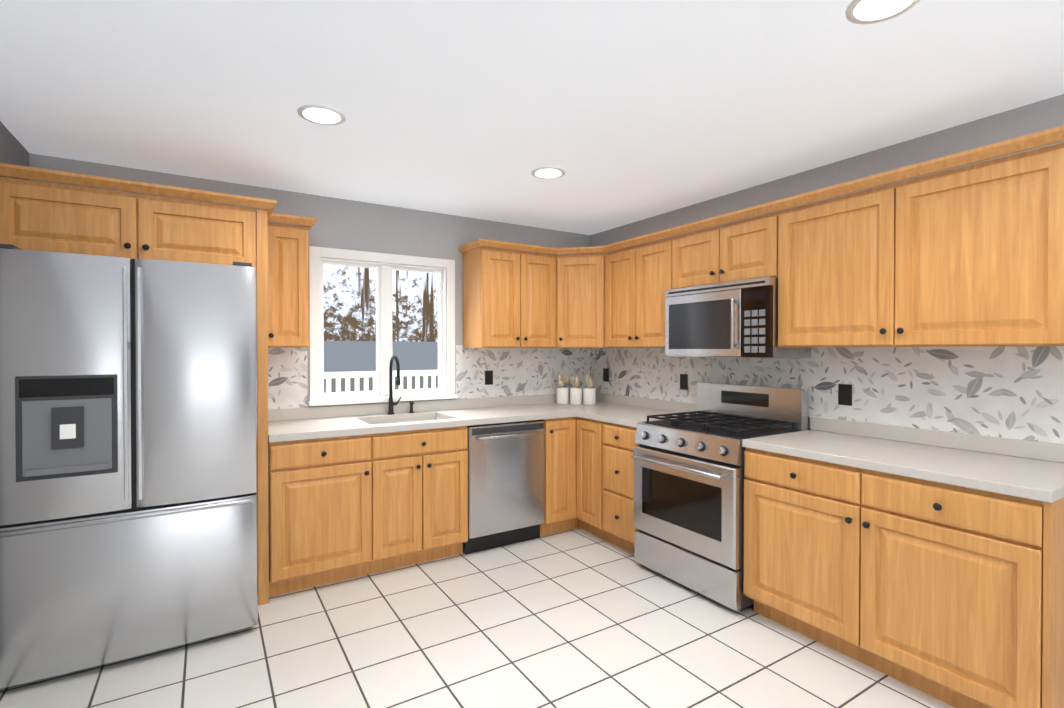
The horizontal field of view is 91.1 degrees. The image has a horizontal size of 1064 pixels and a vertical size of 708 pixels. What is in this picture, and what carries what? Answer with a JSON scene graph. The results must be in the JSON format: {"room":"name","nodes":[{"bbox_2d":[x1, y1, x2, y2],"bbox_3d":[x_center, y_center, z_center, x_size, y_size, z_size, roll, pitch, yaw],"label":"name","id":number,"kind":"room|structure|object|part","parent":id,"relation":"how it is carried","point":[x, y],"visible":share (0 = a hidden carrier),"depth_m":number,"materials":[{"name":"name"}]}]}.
{"room":"kitchen","nodes":[
{"label":"kitchen","id":0,"kind":"room"},
{"bbox_2d":[0,121,29,179],"bbox_3d":[-0.872,0.169,-0.251,0.150,2.420,7.350,0,1,-32],"label":"wall","id":1,"kind":"structure","parent":0,"point":[13,151],"depth_m":2.52,"materials":[{"name":"grey paint"}]},
{"bbox_2d":[29,153,589,406],"bbox_3d":[-1.108,0.134,3.841,3.770,2.420,0.150,0,1,-32],"label":"wall","id":2,"kind":"structure","parent":0,"point":[355,225],"depth_m":3.73,"materials":[{"name":"grey paint"}]},
{"bbox_2d":[0,177,256,270],"bbox_3d":[-2.057,-0.612,2.764,1.020,0.330,0.654,0,1,-32],"label":"upper cabinet","id":3,"kind":"object","parent":2,"relation":"attached to","point":[43,216],"visible":0.92,"depth_m":2.48,"materials":[{"name":"brown wood"}]},
{"bbox_2d":[0,163,276,217],"bbox_3d":[-1.907,-0.798,2.610,1.114,0.045,0.255,0,1,-32],"label":"crown molding","id":4,"kind":"structure","parent":3,"relation":"attached to","point":[47,175],"depth_m":2.48,"materials":[{"name":"brown wood"}]},
{"bbox_2d":[267,222,308,347],"bbox_3d":[-1.546,-0.411,3.256,0.248,0.740,0.366,0,1,-32],"label":"upper cabinet","id":5,"kind":"object","parent":2,"relation":"attached to","point":[288,279],"visible":0.85,"depth_m":3.13,"materials":[{"name":"brown wood"}]},
{"bbox_2d":[267,213,316,229],"bbox_3d":[-1.526,-0.803,3.258,0.288,0.045,0.374,0,1,-32],"label":"crown molding","id":6,"kind":"structure","parent":5,"relation":"attached to","point":[309,222],"depth_m":3.11,"materials":[{"name":"brown wood"}]},
{"bbox_2d":[308,246,457,405],"bbox_3d":[-1.078,-0.191,3.827,1.070,1.070,0.199,0,1,-32],"label":"window","id":7,"kind":"structure","parent":2,"relation":"in","point":[445,272],"depth_m":3.80,"materials":[{"name":"white paint"}]},
{"bbox_2d":[268,345,587,408],"bbox_3d":[-0.621,0.179,4.053,2.700,0.494,0.002,0,1,-32],"label":"backsplash","id":8,"kind":"structure","parent":2,"relation":"attached to","point":[516,371],"depth_m":4.24,"materials":[{"name":"white tile"}]},
{"bbox_2d":[485,370,492,384],"bbox_3d":[-0.347,0.191,4.218,0.070,0.114,0.006,0,1,-32],"label":"electrical outlet cover","id":9,"kind":"object","parent":8,"relation":"attached to","point":[488,374],"depth_m":4.22,"materials":[{"name":"black plastic"}]},
{"bbox_2d":[463,247,555,347],"bbox_3d":[-0.168,-0.418,4.113,0.659,0.740,0.366,0,1,-32],"label":"upper cabinet","id":10,"kind":"object","parent":2,"relation":"attached to","point":[509,298],"visible":1,"depth_m":3.96,"materials":[{"name":"brown wood"}]},
{"bbox_2d":[458,125,1063,254],"bbox_3d":[0.678,-0.801,2.968,0.970,0.045,3.194,0,1,-32],"label":"crown molding","id":11,"kind":"structure","parent":10,"relation":"attached to","point":[1024,143],"depth_m":2.56,"materials":[{"name":"brown wood"}]},
{"bbox_2d":[555,253,606,347],"bbox_3d":[0.432,-0.420,4.344,0.609,0.740,0.606,0,1,-32],"label":"upper cabinet","id":12,"kind":"object","parent":2,"relation":"attached to","point":[580,300],"visible":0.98,"depth_m":4.11,"materials":[{"name":"brown wood"}]},
{"bbox_2d":[0,527,954,707],"bbox_3d":[0.793,1.420,0.795,4.070,0.100,7.350,0,1,-32],"label":"floor","id":13,"kind":"structure","parent":0,"point":[577,617],"depth_m":2.37,"materials":[{"name":"tile"}]},
{"bbox_2d":[0,244,257,688],"bbox_3d":[-1.966,0.457,2.643,0.961,1.795,0.923,0,1,-32],"label":"fridge","id":14,"kind":"object","parent":13,"relation":"on","point":[128,465],"visible":1,"depth_m":2.25,"materials":[{"name":"grey metal"}]},
{"bbox_2d":[256,209,268,605],"bbox_3d":[-1.612,0.286,3.073,0.051,2.130,0.616,0,1,-32],"label":"panel","id":15,"kind":"object","parent":13,"relation":"on","point":[262,403],"visible":0.71,"depth_m":2.81,"materials":[{"name":"brown wood"}]},
{"bbox_2d":[268,434,371,595],"bbox_3d":[-1.343,0.912,3.223,0.547,0.875,0.656,0,1,-32],"label":"base cabinet","id":16,"kind":"object","parent":13,"relation":"on","point":[320,512],"visible":0.98,"depth_m":2.96,"materials":[{"name":"brown wood"}]},
{"bbox_2d":[366,417,467,573],"bbox_3d":[-0.843,0.909,3.534,0.629,0.875,0.656,0,1,-32],"label":"base cabinet","id":17,"kind":"object","parent":13,"relation":"on","point":[419,491],"visible":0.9,"depth_m":3.27,"materials":[{"name":"brown wood"}]},
{"bbox_2d":[464,419,544,553],"bbox_3d":[-0.298,0.908,3.832,0.599,0.873,0.632,0,1,-32],"label":"dishwasher","id":18,"kind":"object","parent":13,"relation":"on","point":[506,483],"visible":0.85,"depth_m":3.60,"materials":[{"name":"grey metal"}]},
{"bbox_2d":[540,417,610,542],"bbox_3d":[0.393,0.904,4.148,0.896,0.875,0.916,0,1,-32],"label":"base cabinet","id":19,"kind":"object","parent":13,"relation":"on","point":[573,472],"visible":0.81,"depth_m":3.82,"materials":[{"name":"brown wood"}]},
{"bbox_2d":[268,392,621,441],"bbox_3d":[-0.436,0.493,3.778,2.686,0.277,0.661,0,1,-32],"label":"countertop","id":20,"kind":"structure","parent":19,"relation":"on","point":[290,424],"depth_m":3.62,"materials":[{"name":"white stone"}]},
{"bbox_2d":[387,355,401,414],"bbox_3d":[-0.943,0.220,3.674,0.105,0.421,0.211,0,1,-32],"label":"faucet","id":21,"kind":"object","parent":20,"relation":"on","point":[390,409],"visible":1,"depth_m":3.71,"materials":[{"name":"black metal"}]},
{"bbox_2d":[409,402,414,412],"bbox_3d":[-0.870,0.388,3.791,0.040,0.082,0.070,0,1,-32],"label":"soap dispenser","id":22,"kind":"object","parent":20,"relation":"on","point":[411,407],"visible":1,"depth_m":3.79,"materials":[{"name":"black metal"}]},
{"bbox_2d":[557,374,568,403],"bbox_3d":[0.265,0.295,4.455,0.113,0.256,0.104,0,1,-32],"label":"canister","id":23,"kind":"object","parent":20,"relation":"on","point":[562,395],"visible":1,"depth_m":4.41,"materials":[{"name":"white ceramic"}]},
{"bbox_2d":[570,377,581,404],"bbox_3d":[0.373,0.307,4.427,0.104,0.234,0.104,0,1,-32],"label":"canister","id":24,"kind":"object","parent":20,"relation":"on","point":[576,396],"visible":1,"depth_m":4.39,"materials":[{"name":"white ceramic"}]},
{"bbox_2d":[583,374,595,404],"bbox_3d":[0.484,0.298,4.401,0.104,0.252,0.104,0,1,-32],"label":"canister","id":25,"kind":"object","parent":20,"relation":"on","point":[589,395],"visible":1,"depth_m":4.37,"materials":[{"name":"white ceramic"}]},
{"bbox_2d":[576,396,695,427],"bbox_3d":[0.772,0.411,3.767,0.646,0.114,0.630,0,1,-32],"label":"countertop","id":26,"kind":"structure","parent":19,"relation":"on","point":[621,410],"depth_m":3.90,"materials":[{"name":"white stone"}]},
{"bbox_2d":[603,422,638,553],"bbox_3d":[0.836,0.908,3.663,0.656,0.875,0.375,0,1,-32],"label":"drawers","id":27,"kind":"object","parent":13,"relation":"on","point":[619,444],"visible":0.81,"depth_m":3.51,"materials":[{"name":"brown wood"}]},
{"bbox_2d":[631,382,808,610],"bbox_3d":[1.096,0.775,3.150,0.722,1.150,0.756,0,1,-32],"label":"range","id":28,"kind":"object","parent":13,"relation":"on","point":[689,477],"visible":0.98,"depth_m":2.98,"materials":[{"name":"grey metal"}]},
{"bbox_2d":[743,447,1063,707],"bbox_3d":[1.645,0.919,2.360,0.656,0.875,1.156,0,1,-32],"label":"base cabinet","id":29,"kind":"object","parent":13,"relation":"on","point":[933,589],"depth_m":2.04,"materials":[{"name":"brown wood"}]},
{"bbox_2d":[742,417,1063,502],"bbox_3d":[1.655,0.424,2.360,0.632,0.114,1.162,0,1,-32],"label":"countertop","id":30,"kind":"structure","parent":29,"relation":"on","point":[1032,470],"depth_m":2.26,"materials":[{"name":"white stone"}]},
{"bbox_3d":[1.962,0.923,1.888,0.616,0.875,0.019,0,1,-32],"label":"base cabinet end panel","id":31,"kind":"part","parent":29,"relation":"part of","materials":[{"name":"brown wood"}]},
{"bbox_2d":[0,0,1063,234],"bbox_3d":[0.793,-1.100,0.773,4.070,0.100,7.350,0,1,-32],"label":"ceiling","id":32,"kind":"structure","parent":0,"point":[620,112],"depth_m":2.09,"materials":[{"name":"white paint"}]},
{"bbox_2d":[297,104,345,124],"bbox_3d":[-0.934,-1.060,2.320,0.200,0.006,0.200,0,1,-32],"label":"recessed light","id":33,"kind":"object","parent":32,"relation":"in","point":[320,114],"visible":1,"depth_m":2.31,"materials":[{"name":"white paint"}]},
{"bbox_2d":[531,167,564,178],"bbox_3d":[0.096,-1.066,3.078,0.200,0.006,0.200,0,1,-32],"label":"recessed light","id":34,"kind":"object","parent":32,"relation":"in","point":[548,172],"visible":1,"depth_m":3.06,"materials":[{"name":"white paint"}]},
{"bbox_2d":[845,0,919,23],"bbox_3d":[1.058,-1.054,1.569,0.200,0.006,0.200,0,1,-32],"label":"recessed light","id":35,"kind":"object","parent":32,"relation":"in","point":[861,11],"visible":1,"depth_m":1.59,"materials":[{"name":"white paint"}]},
{"bbox_2d":[590,94,1063,429],"bbox_3d":[2.457,0.151,1.819,0.150,2.420,7.350,0,1,-32],"label":"wall","id":36,"kind":"structure","parent":0,"point":[1041,115],"depth_m":2.75,"materials":[{"name":"grey paint"}]},
{"bbox_2d":[605,237,673,347],"bbox_3d":[0.878,-0.416,3.859,0.366,0.740,0.689,0,1,-32],"label":"upper cabinet","id":37,"kind":"object","parent":36,"relation":"attached to","point":[638,280],"visible":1,"depth_m":3.76,"materials":[{"name":"brown wood"}]},
{"bbox_2d":[672,212,779,288],"bbox_3d":[1.261,-0.602,3.241,0.366,0.358,0.758,0,1,-32],"label":"upper cabinet","id":38,"kind":"object","parent":36,"relation":"attached to","point":[746,249],"visible":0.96,"depth_m":3.11,"materials":[{"name":"brown wood"}]},
{"bbox_2d":[665,277,810,357],"bbox_3d":[1.231,-0.201,3.226,0.436,0.440,0.758,0,1,-32],"label":"microwave","id":39,"kind":"object","parent":38,"relation":"attached to","point":[736,319],"visible":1,"depth_m":3.04,"materials":[{"name":"silver metal"}]},
{"bbox_2d":[588,346,1063,443],"bbox_3d":[1.389,0.185,3.391,0.002,0.494,3.248,0,1,-32],"label":"backsplash","id":40,"kind":"structure","parent":36,"relation":"attached to","point":[1016,392],"depth_m":2.63,"materials":[{"name":"white tile"}]},
{"bbox_2d":[603,368,608,381],"bbox_3d":[0.647,0.182,4.574,0.006,0.114,0.070,0,1,-32],"label":"electrical outlet cover","id":41,"kind":"object","parent":40,"relation":"attached to","point":[605,370],"depth_m":4.56,"materials":[{"name":"black plastic"}]},
{"bbox_2d":[680,374,687,389],"bbox_3d":[1.112,0.204,3.827,0.006,0.114,0.070,0,1,-32],"label":"electrical outlet cover","id":42,"kind":"object","parent":40,"relation":"attached to","point":[683,377],"depth_m":3.82,"materials":[{"name":"black plastic"}]},
{"bbox_2d":[838,384,851,405],"bbox_3d":[1.714,0.223,2.859,0.006,0.114,0.070,0,1,-32],"label":"electrical outlet cover","id":43,"kind":"object","parent":40,"relation":"attached to","point":[844,394],"depth_m":2.85,"materials":[{"name":"black plastic"}]},
{"bbox_2d":[778,143,1063,346],"bbox_3d":[1.763,-0.404,2.435,0.366,0.740,1.138,0,1,-32],"label":"upper cabinet","id":44,"kind":"object","parent":36,"relation":"attached to","point":[970,256],"visible":1,"depth_m":2.22,"materials":[{"name":"brown wood"}]},
{"label":"outside","id":45,"kind":"structure","parent":0,"visible":0},
{"bbox_2d":[323,265,437,392],"bbox_3d":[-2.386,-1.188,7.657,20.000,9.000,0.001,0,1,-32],"label":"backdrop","id":46,"kind":"structure","parent":45,"point":[349,329],"depth_m":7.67,"materials":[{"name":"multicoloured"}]}
]}

